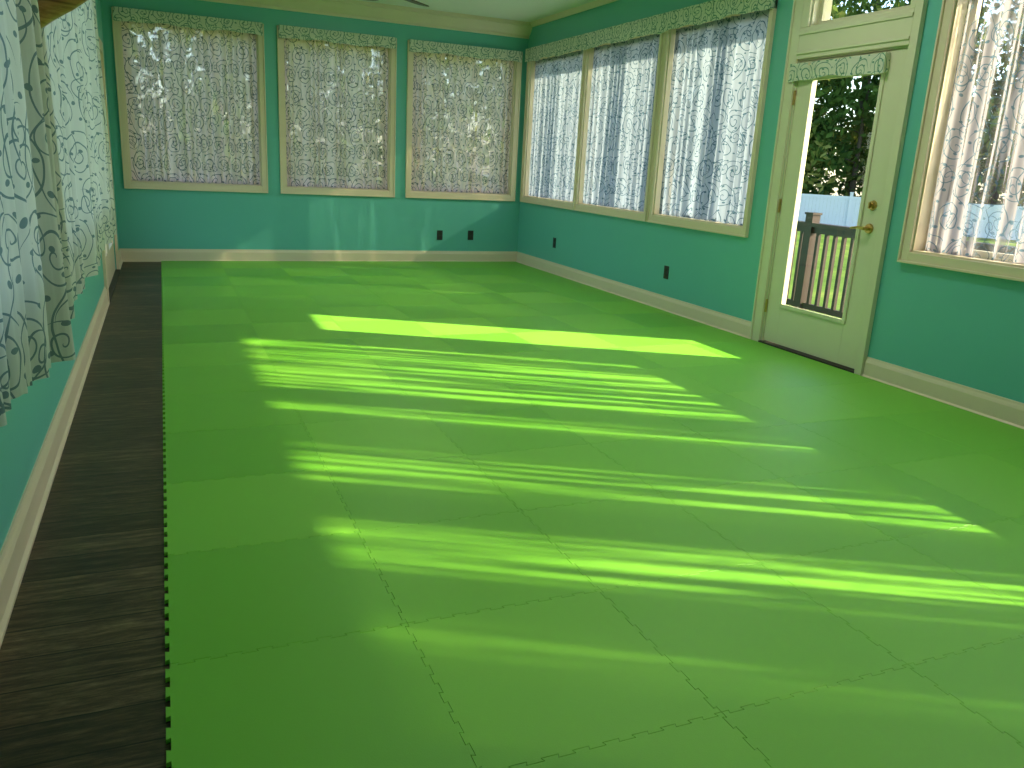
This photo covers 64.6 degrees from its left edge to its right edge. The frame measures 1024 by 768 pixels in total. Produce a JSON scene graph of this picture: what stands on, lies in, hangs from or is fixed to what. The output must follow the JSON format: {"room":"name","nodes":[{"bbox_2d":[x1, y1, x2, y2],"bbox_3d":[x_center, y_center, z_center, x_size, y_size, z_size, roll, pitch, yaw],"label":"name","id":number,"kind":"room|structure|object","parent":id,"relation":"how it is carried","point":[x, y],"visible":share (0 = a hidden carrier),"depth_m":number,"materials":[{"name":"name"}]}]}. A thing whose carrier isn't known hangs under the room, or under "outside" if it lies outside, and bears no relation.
{"room":"exercise studio","nodes":[
{"label":"exercise studio","id":0,"kind":"room"},
{"bbox_2d":[0,0,118,550],"bbox_3d":[-2.108,-1.226,3.429,0.160,2.980,11.535,-3,17,-23],"label":"wall","id":1,"kind":"structure","parent":0,"point":[29,419],"depth_m":2.94,"materials":[{"name":"teal paint"}]},
{"bbox_2d":[0,249,122,647],"bbox_3d":[-2.086,0.092,3.813,0.028,0.142,11.507,-3,17,-23],"label":"baseboard","id":2,"kind":"structure","parent":1,"relation":"attached to","point":[17,546],"depth_m":2.90,"materials":[{"name":"beige paint"}]},
{"bbox_2d":[38,0,86,28],"bbox_3d":[-1.461,-1.167,2.502,0.349,0.305,0.096,-3,17,-23],"label":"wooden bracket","id":3,"kind":"object","parent":1,"relation":"attached to","point":[49,10],"visible":0.39,"depth_m":2.50,"materials":[{"name":"brown wood"}]},
{"bbox_2d":[98,36,119,301],"bbox_3d":[-3.611,-1.962,7.171,0.024,2.180,2.000,-3,17,-23],"label":"door frame","id":4,"kind":"structure","parent":1,"relation":"attached to","point":[104,262],"depth_m":7.78,"materials":[{"name":"beige paint"}]},
{"bbox_2d":[105,240,114,286],"bbox_3d":[-3.652,-1.917,7.166,0.040,2.050,1.780,-3,17,-23],"label":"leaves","id":5,"kind":"object","parent":1,"relation":"attached to","point":[110,258],"visible":0.21,"depth_m":7.55,"materials":[{"name":"beige paint"}]},
{"bbox_2d":[0,262,170,767],"bbox_3d":[0.083,0.082,4.768,5.080,0.120,11.855,-3,17,-23],"label":"floor","id":6,"kind":"structure","parent":0,"point":[83,683],"depth_m":2.38,"materials":[{"name":"brown wood"}]},
{"bbox_2d":[109,269,119,301],"bbox_3d":[-3.737,-0.918,7.425,0.190,0.020,1.800,-3,17,-23],"label":"threshold","id":7,"kind":"object","parent":6,"relation":"on","point":[117,271],"visible":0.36,"depth_m":7.43,"materials":[{"name":"brown wood"}]},
{"bbox_2d":[161,261,1023,767],"bbox_3d":[0.059,-0.131,5.291,4.307,0.012,10.413,-3,17,-23],"label":"floor mat","id":8,"kind":"object","parent":6,"relation":"on","point":[420,514],"visible":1,"depth_m":2.85,"materials":[{"name":"green rubber"}]},
{"bbox_2d":[758,340,853,372],"bbox_3d":[2.214,-0.209,5.978,0.190,0.022,0.990,-3,17,-23],"label":"threshold","id":9,"kind":"object","parent":6,"relation":"on","point":[800,353],"visible":0.45,"depth_m":5.90,"materials":[{"name":"brown wood"}]},
{"bbox_2d":[100,0,527,250],"bbox_3d":[-2.090,-2.894,9.550,5.080,2.980,0.160,-3,17,-23],"label":"wall","id":10,"kind":"structure","parent":0,"point":[146,218],"depth_m":9.45,"materials":[{"name":"teal paint"}]},
{"bbox_2d":[112,6,262,35],"bbox_3d":[-3.406,-3.831,8.576,1.470,0.138,0.060,-3,17,-23],"label":"window valance","id":11,"kind":"object","parent":10,"relation":"attached to","point":[119,13],"visible":1,"depth_m":8.54,"materials":[{"name":"beige patterned curtain fabric"}]},
{"bbox_2d":[111,7,267,192],"bbox_3d":[-3.454,-3.026,8.809,1.500,1.805,0.034,-3,17,-23],"label":"window frame","id":12,"kind":"structure","parent":10,"relation":"attached to","point":[115,24],"depth_m":8.91,"materials":[{"name":"beige paint"}]},
{"bbox_2d":[119,21,261,186],"bbox_3d":[-3.492,-3.049,8.895,1.370,1.660,0.160,-3,17,-23],"label":"liner","id":13,"kind":"object","parent":10,"relation":"attached to","point":[256,36],"visible":0.71,"depth_m":8.97,"materials":[{"name":"beige paint"}]},
{"bbox_2d":[121,23,257,184],"bbox_3d":[-3.510,-3.062,8.937,1.346,1.636,0.035,-3,17,-23],"label":"window","id":14,"kind":"structure","parent":13,"relation":"attached to","point":[162,23],"depth_m":9.02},
{"bbox_2d":[121,21,259,184],"bbox_3d":[-3.481,-3.039,8.872,1.338,1.626,0.073,-3,17,-23],"label":"sheer curtain","id":15,"kind":"object","parent":13,"relation":"hanging from","point":[192,107],"visible":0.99,"depth_m":8.86,"materials":[{"name":"white fabric"}]},
{"bbox_2d":[120,249,516,261],"bbox_3d":[-2.123,-1.551,9.827,4.760,0.142,0.028,-3,17,-23],"label":"baseboard","id":16,"kind":"structure","parent":10,"relation":"attached to","point":[128,255],"depth_m":9.67,"materials":[{"name":"beige paint"}]},
{"bbox_2d":[277,25,396,196],"bbox_3d":[-2.012,-3.114,9.409,1.350,1.805,0.034,-3,17,-23],"label":"window frame","id":17,"kind":"structure","parent":10,"relation":"attached to","point":[280,56],"depth_m":9.50,"materials":[{"name":"beige paint"}]},
{"bbox_2d":[278,25,395,48],"bbox_3d":[-1.964,-3.919,9.176,1.320,0.136,0.060,-3,17,-23],"label":"window valance","id":18,"kind":"object","parent":10,"relation":"attached to","point":[284,31],"visible":1,"depth_m":9.14,"materials":[{"name":"beige fabric"}]},
{"bbox_2d":[283,38,390,190],"bbox_3d":[-2.049,-3.137,9.496,1.220,1.660,0.160,-3,17,-23],"label":"liner","id":19,"kind":"object","parent":10,"relation":"attached to","point":[389,49],"visible":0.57,"depth_m":9.61,"materials":[{"name":"beige paint"}]},
{"bbox_2d":[284,38,387,189],"bbox_3d":[-2.036,-3.125,9.467,1.188,1.626,0.075,-3,17,-23],"label":"sheer curtain","id":20,"kind":"object","parent":19,"relation":"hanging from","point":[336,94],"visible":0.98,"depth_m":9.46,"materials":[{"name":"white fabric"}]},
{"bbox_2d":[289,185,385,189],"bbox_3d":[-2.067,-3.149,9.538,1.196,1.636,0.035,-3,17,-23],"label":"window","id":21,"kind":"structure","parent":19,"relation":"attached to","point":[289,185],"depth_m":9.74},
{"bbox_2d":[201,0,531,38],"bbox_3d":[-1.961,-4.210,9.050,4.760,0.170,0.135,-3,17,-23],"label":"crown molding","id":22,"kind":"structure","parent":10,"relation":"attached to","point":[355,9],"depth_m":9.31,"materials":[{"name":"beige paint"}]},
{"bbox_2d":[437,230,442,239],"bbox_3d":[-0.915,-1.885,10.263,0.074,0.120,0.009,-3,17,-23],"label":"wall outlet","id":23,"kind":"object","parent":10,"relation":"attached to","point":[439,232],"visible":1,"depth_m":10.26,"materials":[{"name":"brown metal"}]},
{"bbox_2d":[411,52,515,195],"bbox_3d":[-0.630,-3.223,10.087,1.330,1.660,0.160,-3,17,-23],"label":"liner","id":24,"kind":"object","parent":10,"relation":"attached to","point":[514,63],"visible":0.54,"depth_m":10.25,"materials":[{"name":"beige paint"}]},
{"bbox_2d":[411,53,505,193],"bbox_3d":[-0.648,-3.236,10.129,1.306,1.636,0.035,-3,17,-23],"label":"window","id":25,"kind":"structure","parent":24,"relation":"in","point":[447,53],"depth_m":10.30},
{"bbox_2d":[411,52,513,193],"bbox_3d":[-0.617,-3.212,10.059,1.298,1.626,0.079,-3,17,-23],"label":"sheer curtain","id":26,"kind":"object","parent":24,"relation":"hanging from","point":[461,117],"visible":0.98,"depth_m":10.05,"materials":[{"name":"white fabric"}]},
{"bbox_2d":[405,40,522,200],"bbox_3d":[-0.592,-3.200,10.000,1.460,1.805,0.034,-3,17,-23],"label":"window frame","id":27,"kind":"structure","parent":10,"relation":"attached to","point":[408,194],"depth_m":10.10,"materials":[{"name":"beige paint"}]},
{"bbox_2d":[409,39,521,62],"bbox_3d":[-0.544,-4.005,9.767,1.430,0.137,0.060,-3,17,-23],"label":"window valance","id":28,"kind":"object","parent":10,"relation":"attached to","point":[414,45],"visible":1,"depth_m":9.73,"materials":[{"name":"beige fabric"}]},
{"bbox_2d":[468,230,473,239],"bbox_3d":[-0.532,-1.913,10.421,0.074,0.120,0.009,-3,17,-23],"label":"wall outlet","id":29,"kind":"object","parent":10,"relation":"attached to","point":[470,233],"visible":1,"depth_m":10.42,"materials":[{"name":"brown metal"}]},
{"bbox_2d":[358,0,595,21],"bbox_3d":[0.237,-2.847,3.969,5.080,0.100,11.855,-3,17,-23],"label":"ceiling","id":30,"kind":"structure","parent":0,"point":[518,10],"depth_m":9.04,"materials":[{"name":"paint"}]},
{"bbox_2d":[370,0,428,6],"bbox_3d":[-0.990,-2.941,5.456,1.342,0.624,1.359,-3,17,-23],"label":"ceiling fan","id":31,"kind":"object","parent":30,"relation":"hanging from","point":[412,1],"depth_m":6.03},
{"bbox_2d":[517,0,1023,402],"bbox_3d":[2.426,-1.501,5.318,0.160,2.980,11.535,-3,17,-23],"label":"wall","id":32,"kind":"structure","parent":0,"point":[966,329],"depth_m":6.09,"materials":[{"name":"teal paint"}]},
{"bbox_2d":[524,50,580,202],"bbox_3d":[0.547,-3.030,9.607,0.160,1.660,1.425,-3,17,-23],"label":"liner","id":33,"kind":"object","parent":32,"relation":"attached to","point":[526,192],"visible":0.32,"depth_m":10.17,"materials":[{"name":"beige paint"}]},
{"bbox_2d":[529,50,582,201],"bbox_3d":[0.522,-3.023,9.598,0.080,1.631,1.393,-4,17,-23],"label":"sheer curtain","id":34,"kind":"object","parent":33,"relation":"hanging from","point":[557,81],"visible":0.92,"depth_m":9.58,"materials":[{"name":"white fabric"}]},
{"bbox_2d":[553,237,555,247],"bbox_3d":[0.505,-1.688,9.684,0.009,0.120,0.074,-3,17,-23],"label":"wall outlet","id":35,"kind":"object","parent":32,"relation":"attached to","point":[554,239],"visible":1,"depth_m":9.67,"materials":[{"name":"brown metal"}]},
{"bbox_2d":[530,0,617,26],"bbox_3d":[2.430,-2.889,4.833,0.050,0.050,11.400,-3,17,-23],"label":"crown molding","id":36,"kind":"structure","parent":32,"relation":"attached to","point":[597,3],"depth_m":8.90,"materials":[{"name":"beige paint"}]},
{"bbox_2d":[578,34,653,213],"bbox_3d":[1.130,-2.634,8.266,0.160,1.660,1.425,-3,17,-23],"label":"liner","id":37,"kind":"object","parent":32,"relation":"attached to","point":[591,50],"visible":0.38,"depth_m":8.82,"materials":[{"name":"beige paint"}]},
{"bbox_2d":[583,34,659,211],"bbox_3d":[1.102,-2.627,8.256,0.077,1.631,1.393,-4,17,-23],"label":"sheer curtain","id":38,"kind":"object","parent":37,"relation":"hanging from","point":[623,83],"visible":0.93,"depth_m":8.23,"materials":[{"name":"white fabric"}]},
{"bbox_2d":[520,0,777,237],"bbox_3d":[1.038,-2.632,8.235,0.034,1.805,4.560,-3,17,-23],"label":"window frame","id":39,"kind":"structure","parent":32,"relation":"attached to","point":[702,226],"depth_m":7.52,"materials":[{"name":"beige paint"}]},
{"bbox_2d":[525,0,777,61],"bbox_3d":[1.066,-3.454,8.004,0.065,0.168,4.560,-3,17,-23],"label":"window valance","id":40,"kind":"object","parent":32,"relation":"attached to","point":[698,14],"visible":1,"depth_m":7.40,"materials":[{"name":"beige patterned fabric"}]},
{"bbox_2d":[663,265,668,278],"bbox_3d":[1.435,-1.040,7.545,0.009,0.120,0.074,-3,17,-23],"label":"wall outlet","id":41,"kind":"object","parent":32,"relation":"attached to","point":[666,268],"visible":1,"depth_m":7.54,"materials":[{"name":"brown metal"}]},
{"bbox_2d":[653,10,761,227],"bbox_3d":[1.719,-2.232,6.910,0.160,1.660,1.360,-3,17,-23],"label":"liner","id":42,"kind":"object","parent":32,"relation":"attached to","point":[673,31],"visible":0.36,"depth_m":7.44,"materials":[{"name":"beige paint"}]},
{"bbox_2d":[659,9,769,225],"bbox_3d":[1.685,-2.225,6.897,0.082,1.631,1.328,-3,16,-22],"label":"sheer curtain","id":43,"kind":"object","parent":42,"relation":"hanging from","point":[718,64],"visible":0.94,"depth_m":6.85,"materials":[{"name":"white fabric"}]},
{"bbox_2d":[516,252,1023,428],"bbox_3d":[2.275,-0.173,5.629,0.028,0.142,11.507,-3,17,-23],"label":"baseboard","id":44,"kind":"structure","parent":32,"relation":"attached to","point":[1005,410],"depth_m":5.35,"materials":[{"name":"beige paint"}]},
{"bbox_2d":[764,91,796,311],"bbox_3d":[2.018,-1.349,6.109,0.019,1.630,0.021,-3,17,-23],"label":"hinges","id":45,"kind":"object","parent":32,"relation":"attached to","point":[794,93],"visible":1,"depth_m":6.10,"materials":[{"name":"gold metal"}]},
{"bbox_2d":[763,48,907,368],"bbox_3d":[2.235,-1.211,5.690,0.044,2.046,0.962,-3,17,-23],"label":"door","id":46,"kind":"structure","parent":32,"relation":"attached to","point":[825,339],"depth_m":5.71,"materials":[{"name":"beige paint"}]},
{"bbox_2d":[778,72,885,323],"bbox_3d":[2.208,-1.297,5.670,0.012,1.656,0.676,-3,17,-23],"label":"bead","id":47,"kind":"object","parent":46,"relation":"attached to","point":[882,79],"visible":0.84,"depth_m":5.59,"materials":[{"name":"beige paint"}]},
{"bbox_2d":[850,200,876,233],"bbox_3d":[2.321,-1.108,5.359,0.063,0.217,0.150,-3,17,-23],"label":"door lever","id":48,"kind":"object","parent":46,"relation":"attached to","point":[872,205],"visible":1,"depth_m":5.33,"materials":[{"name":"gold metal"}]},
{"bbox_2d":[749,0,927,375],"bbox_3d":[2.274,-1.513,5.635,0.196,2.720,1.160,-3,17,-23],"label":"door frame","id":49,"kind":"structure","parent":32,"relation":"attached to","point":[904,27],"depth_m":5.44,"materials":[{"name":"beige paint"}]},
{"bbox_2d":[788,52,890,82],"bbox_3d":[2.198,-2.143,5.506,0.043,0.126,0.880,-3,17,-23],"label":"valance","id":50,"kind":"object","parent":32,"relation":"attached to","point":[877,63],"visible":1,"depth_m":5.44,"materials":[{"name":"beige fabric"}]},
{"bbox_2d":[897,0,1023,281],"bbox_3d":[2.783,-1.444,4.216,0.034,1.805,1.520,-3,17,-23],"label":"window frame","id":51,"kind":"structure","parent":32,"relation":"attached to","point":[905,255],"depth_m":4.84,"materials":[{"name":"beige paint"}]},
{"bbox_2d":[912,0,1023,267],"bbox_3d":[2.876,-1.444,4.245,0.160,1.660,1.400,-3,17,-23],"label":"liner","id":52,"kind":"object","parent":32,"relation":"attached to","point":[927,198],"visible":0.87,"depth_m":4.85,"materials":[{"name":"beige paint"}]},
{"bbox_2d":[925,0,1023,263],"bbox_3d":[2.854,-1.438,4.237,0.092,1.631,1.368,-3,17,-23],"label":"sheer curtain","id":53,"kind":"object","parent":52,"relation":"hanging from","point":[951,201],"visible":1,"depth_m":4.63,"materials":[{"name":"white fabric"}]},
{"bbox_2d":[927,0,1021,263],"bbox_3d":[2.920,-1.447,4.263,0.035,1.636,1.376,-3,17,-23],"label":"window","id":54,"kind":"structure","parent":52,"relation":"attached to","point":[975,11],"depth_m":4.70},
{"bbox_2d":[786,212,1018,317],"bbox_3d":[3.545,-0.880,7.137,0.120,1.040,6.390,-3,17,-23],"label":"deck railing","id":55,"kind":"object","parent":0,"point":[811,229],"depth_m":8.16,"materials":[{"name":"brown wood"}]},
{"label":"outside","id":56,"kind":"structure","parent":0,"visible":0},
{"bbox_2d":[786,210,1020,318],"bbox_3d":[7.879,-2.482,19.633,150.000,0.200,150.000,-3,17,-23],"label":"lawn","id":57,"kind":"structure","parent":56,"point":[992,241],"depth_m":21.83,"materials":[{"name":"green plant"}]},
{"bbox_2d":[802,112,832,188],"bbox_3d":[14.294,-13.905,43.731,6.753,10.002,6.586,3,15,1],"label":"tree","id":58,"kind":"object","parent":57,"relation":"on","point":[814,115],"visible":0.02,"depth_m":42.16,"materials":[{"name":"green plant"}]},
{"bbox_2d":[804,9,856,178],"bbox_3d":[16.008,-19.202,46.938,9.248,18.708,9.426,6,16,11],"label":"tree","id":59,"kind":"object","parent":57,"relation":"on","point":[847,9],"visible":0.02,"depth_m":46.19,"materials":[{"name":"green plant"}]},
{"bbox_2d":[801,2,882,209],"bbox_3d":[15.759,-14.346,42.427,5.438,11.688,6.483,4,15,4],"label":"tree","id":60,"kind":"object","parent":57,"relation":"on","point":[817,148],"visible":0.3,"depth_m":41.68,"materials":[{"name":"green plant"}]},
{"bbox_2d":[805,0,888,191],"bbox_3d":[16.597,-18.274,45.526,8.074,17.709,8.147,5,15,6],"label":"tree","id":61,"kind":"object","parent":57,"relation":"on","point":[857,7],"visible":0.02,"depth_m":43.76,"materials":[{"name":"green plant"}]},
{"bbox_2d":[804,0,898,222],"bbox_3d":[18.523,-13.909,41.752,6.360,11.481,6.061,16,20,39],"label":"tree","id":62,"kind":"object","parent":57,"relation":"on","point":[872,85],"visible":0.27,"depth_m":41.81,"materials":[{"name":"green plant"}]},
{"bbox_2d":[809,0,904,213],"bbox_3d":[20.076,-18.837,45.160,8.848,19.345,8.887,-3,17,-23],"label":"tree","id":63,"kind":"object","parent":57,"relation":"on","point":[864,8],"visible":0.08,"depth_m":45.21,"materials":[{"name":"green plant"}]},
{"bbox_2d":[832,3,910,191],"bbox_3d":[19.986,-13.968,41.248,5.163,12.007,6.028,-1,16,-13],"label":"tree","id":64,"kind":"object","parent":57,"relation":"on","point":[864,152],"visible":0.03,"depth_m":42.82,"materials":[{"name":"green plant"}]},
{"bbox_2d":[798,192,1023,241],"bbox_3d":[17.037,-8.040,38.050,40.820,1.760,0.180,8,16,19],"label":"vinyl fence","id":65,"kind":"object","parent":57,"relation":"on","point":[850,216],"visible":0.13,"depth_m":38.38,"materials":[{"name":"plastic"}]},
{"bbox_2d":[833,0,993,195],"bbox_3d":[21.360,-18.890,44.056,9.622,20.156,9.694,13,18,31],"label":"tree","id":66,"kind":"object","parent":57,"relation":"on","point":[986,8],"visible":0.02,"depth_m":42.60,"materials":[{"name":"green plant"}]},
{"bbox_2d":[876,13,1022,225],"bbox_3d":[21.957,-12.896,40.225,6.996,10.692,7.996,-10,20,-40],"label":"tree","id":67,"kind":"object","parent":57,"relation":"on","point":[985,138],"visible":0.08,"depth_m":38.93,"materials":[{"name":"green plant"}]},
{"bbox_2d":[968,0,1011,197],"bbox_3d":[24.503,-17.155,43.665,8.305,17.340,7.361,6,15,10],"label":"tree","id":68,"kind":"object","parent":57,"relation":"on","point":[981,52],"visible":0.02,"depth_m":42.92,"materials":[{"name":"green plant"}]},
{"bbox_2d":[967,0,1023,204],"bbox_3d":[27.017,-16.941,43.035,10.456,17.508,8.179,-3,17,-23],"label":"tree","id":69,"kind":"object","parent":57,"relation":"on","point":[986,2],"visible":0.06,"depth_m":43.09,"materials":[{"name":"green plant"}]},
{"bbox_2d":[969,13,1023,205],"bbox_3d":[24.781,-12.861,40.474,6.206,10.771,6.404,-3,17,-23],"label":"tree","id":70,"kind":"object","parent":57,"relation":"on","point":[997,101],"visible":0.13,"depth_m":39.79,"materials":[{"name":"green plant"}]},
{"bbox_3d":[-0.909,-1.642,0.871,0.134,0.028,3.000,-3,17,-23],"label":"curtain rod","id":71,"kind":"object","parent":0,"visible":0},
{"bbox_2d":[0,0,75,426],"bbox_3d":[-0.912,-0.681,1.193,0.131,1.991,2.870,-3,16,-22],"label":"sheer curtain","id":72,"kind":"object","parent":71,"relation":"hanging from","point":[36,329],"visible":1,"depth_m":2.10,"materials":[{"name":"white fabric"}]},
{"bbox_3d":[-2.141,-2.481,3.708,0.134,0.028,3.290,-3,17,-23],"label":"curtain rod","id":73,"kind":"object","parent":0,"visible":0},
{"bbox_2d":[41,0,116,318],"bbox_3d":[-2.130,-1.542,3.950,0.126,1.906,3.160,-3,17,-23],"label":"sheer curtain","id":74,"kind":"object","parent":73,"relation":"hanging from","point":[71,49],"visible":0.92,"depth_m":3.60,"materials":[{"name":"white fabric"}]}
]}

